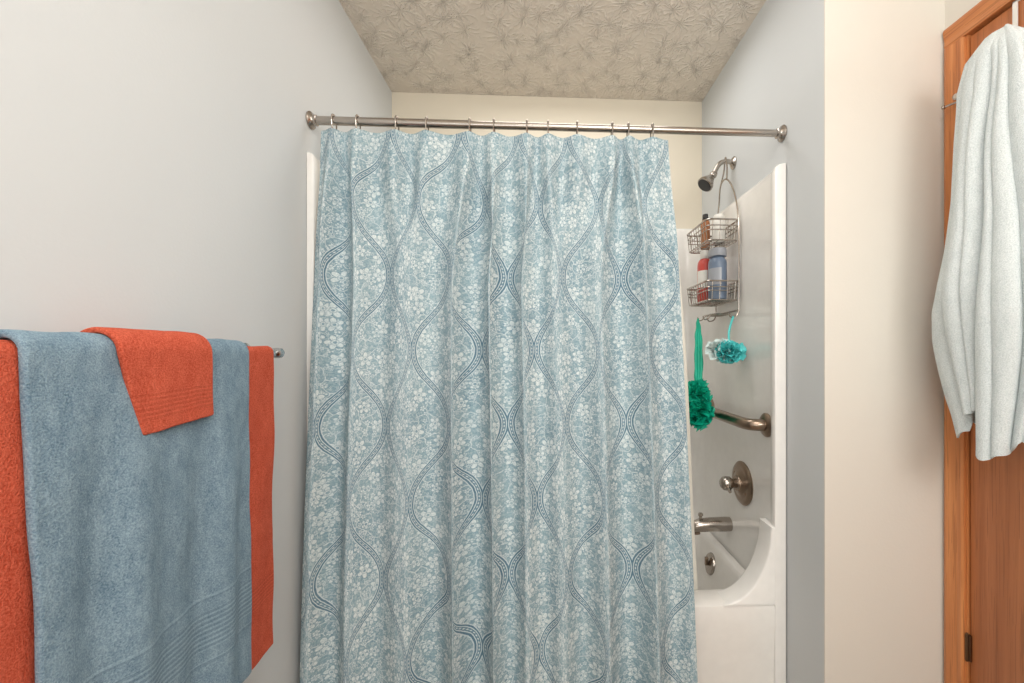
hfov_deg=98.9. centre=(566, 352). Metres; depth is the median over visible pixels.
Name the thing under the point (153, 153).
wall
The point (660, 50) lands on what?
ceiling
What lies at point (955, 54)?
trim
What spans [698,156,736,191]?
shower head
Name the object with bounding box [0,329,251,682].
bath towel
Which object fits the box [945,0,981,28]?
wall
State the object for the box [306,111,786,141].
shower rod
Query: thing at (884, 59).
wall
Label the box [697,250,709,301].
shampoo bottle
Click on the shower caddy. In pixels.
(707, 302)
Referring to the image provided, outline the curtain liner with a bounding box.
[668,147,697,589]
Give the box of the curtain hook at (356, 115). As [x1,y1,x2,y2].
[355,114,360,128]
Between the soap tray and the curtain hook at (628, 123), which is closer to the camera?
the curtain hook at (628, 123)
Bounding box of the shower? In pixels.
[307,152,785,682]
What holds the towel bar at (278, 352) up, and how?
attached to the wall at (153, 153)
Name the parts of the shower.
overflow plate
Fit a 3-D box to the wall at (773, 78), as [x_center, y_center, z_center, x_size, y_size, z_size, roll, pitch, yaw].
[0.730,-0.010,1.707,0.100,2.420,1.019,0,0,-3]
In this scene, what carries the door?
in the wall at (954, 9)
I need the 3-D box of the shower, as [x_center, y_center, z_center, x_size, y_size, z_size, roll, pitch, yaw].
[-0.060,0.300,1.705,1.473,1.800,0.735,0,0,-3]
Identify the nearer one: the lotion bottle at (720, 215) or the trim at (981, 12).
the trim at (981, 12)
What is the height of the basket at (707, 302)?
0.075 m
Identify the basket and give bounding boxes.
[686,280,737,306]
[687,218,737,253]
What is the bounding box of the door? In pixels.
[941,0,1023,682]
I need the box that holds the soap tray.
[697,310,738,321]
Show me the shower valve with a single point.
(741, 482)
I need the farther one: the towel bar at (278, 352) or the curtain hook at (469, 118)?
the curtain hook at (469, 118)
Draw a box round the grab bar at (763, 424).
[710,399,770,436]
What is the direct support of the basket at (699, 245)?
on the shower caddy
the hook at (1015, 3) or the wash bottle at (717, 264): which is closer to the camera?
the hook at (1015, 3)
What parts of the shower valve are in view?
handle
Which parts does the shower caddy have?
frame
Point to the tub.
(735, 636)
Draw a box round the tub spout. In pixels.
[694,512,732,534]
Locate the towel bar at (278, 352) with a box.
[244,343,284,357]
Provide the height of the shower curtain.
1.770 m
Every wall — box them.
[0,0,391,682]
[392,92,701,228]
[702,0,823,682]
[824,0,944,682]
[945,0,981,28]
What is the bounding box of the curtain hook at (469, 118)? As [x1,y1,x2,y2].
[468,117,471,131]
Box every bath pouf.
[688,318,714,431]
[705,316,746,363]
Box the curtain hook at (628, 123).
[626,122,629,136]
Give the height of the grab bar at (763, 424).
0.080 m
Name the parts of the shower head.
arm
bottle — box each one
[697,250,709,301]
[701,214,709,249]
[708,247,726,300]
[712,213,724,244]
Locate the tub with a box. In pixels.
[694,532,774,682]
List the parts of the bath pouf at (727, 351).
cord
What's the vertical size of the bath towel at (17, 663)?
0.686 m
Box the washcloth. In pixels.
[80,327,213,434]
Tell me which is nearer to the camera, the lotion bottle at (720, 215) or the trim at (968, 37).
the trim at (968, 37)
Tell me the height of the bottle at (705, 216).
0.145 m
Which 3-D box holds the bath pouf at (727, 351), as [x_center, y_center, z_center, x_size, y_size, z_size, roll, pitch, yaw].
[0.589,-0.049,1.610,0.115,0.180,0.144,0,0,-31]
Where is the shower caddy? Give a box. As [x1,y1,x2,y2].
[686,157,739,321]
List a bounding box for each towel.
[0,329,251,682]
[0,340,274,682]
[931,24,1023,460]
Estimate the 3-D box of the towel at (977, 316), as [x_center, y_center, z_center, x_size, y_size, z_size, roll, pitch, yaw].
[0.984,-0.239,0.987,0.156,0.975,0.316,0,0,-13]
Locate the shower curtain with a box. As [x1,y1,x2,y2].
[300,128,697,682]
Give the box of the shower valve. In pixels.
[719,461,752,505]
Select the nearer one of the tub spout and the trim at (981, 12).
the trim at (981, 12)
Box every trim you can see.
[943,0,1012,48]
[944,37,965,682]
[965,0,1014,682]
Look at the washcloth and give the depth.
0.69 m
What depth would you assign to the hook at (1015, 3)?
1.03 m
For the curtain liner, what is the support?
hanging from the curtain hook at (356, 115)
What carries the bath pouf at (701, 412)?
hanging from the shower caddy
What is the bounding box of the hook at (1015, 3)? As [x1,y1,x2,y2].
[1012,0,1019,25]
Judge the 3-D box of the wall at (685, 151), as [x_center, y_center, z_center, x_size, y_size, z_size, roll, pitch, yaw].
[-0.132,-0.010,2.121,1.577,2.420,0.100,0,0,-3]
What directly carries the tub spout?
attached to the shower
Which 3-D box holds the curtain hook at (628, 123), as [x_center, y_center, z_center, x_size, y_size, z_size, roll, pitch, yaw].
[0.194,-0.692,1.372,0.007,0.070,0.037,0,0,-3]
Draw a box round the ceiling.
[339,0,765,101]
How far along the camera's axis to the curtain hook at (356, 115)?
1.31 m

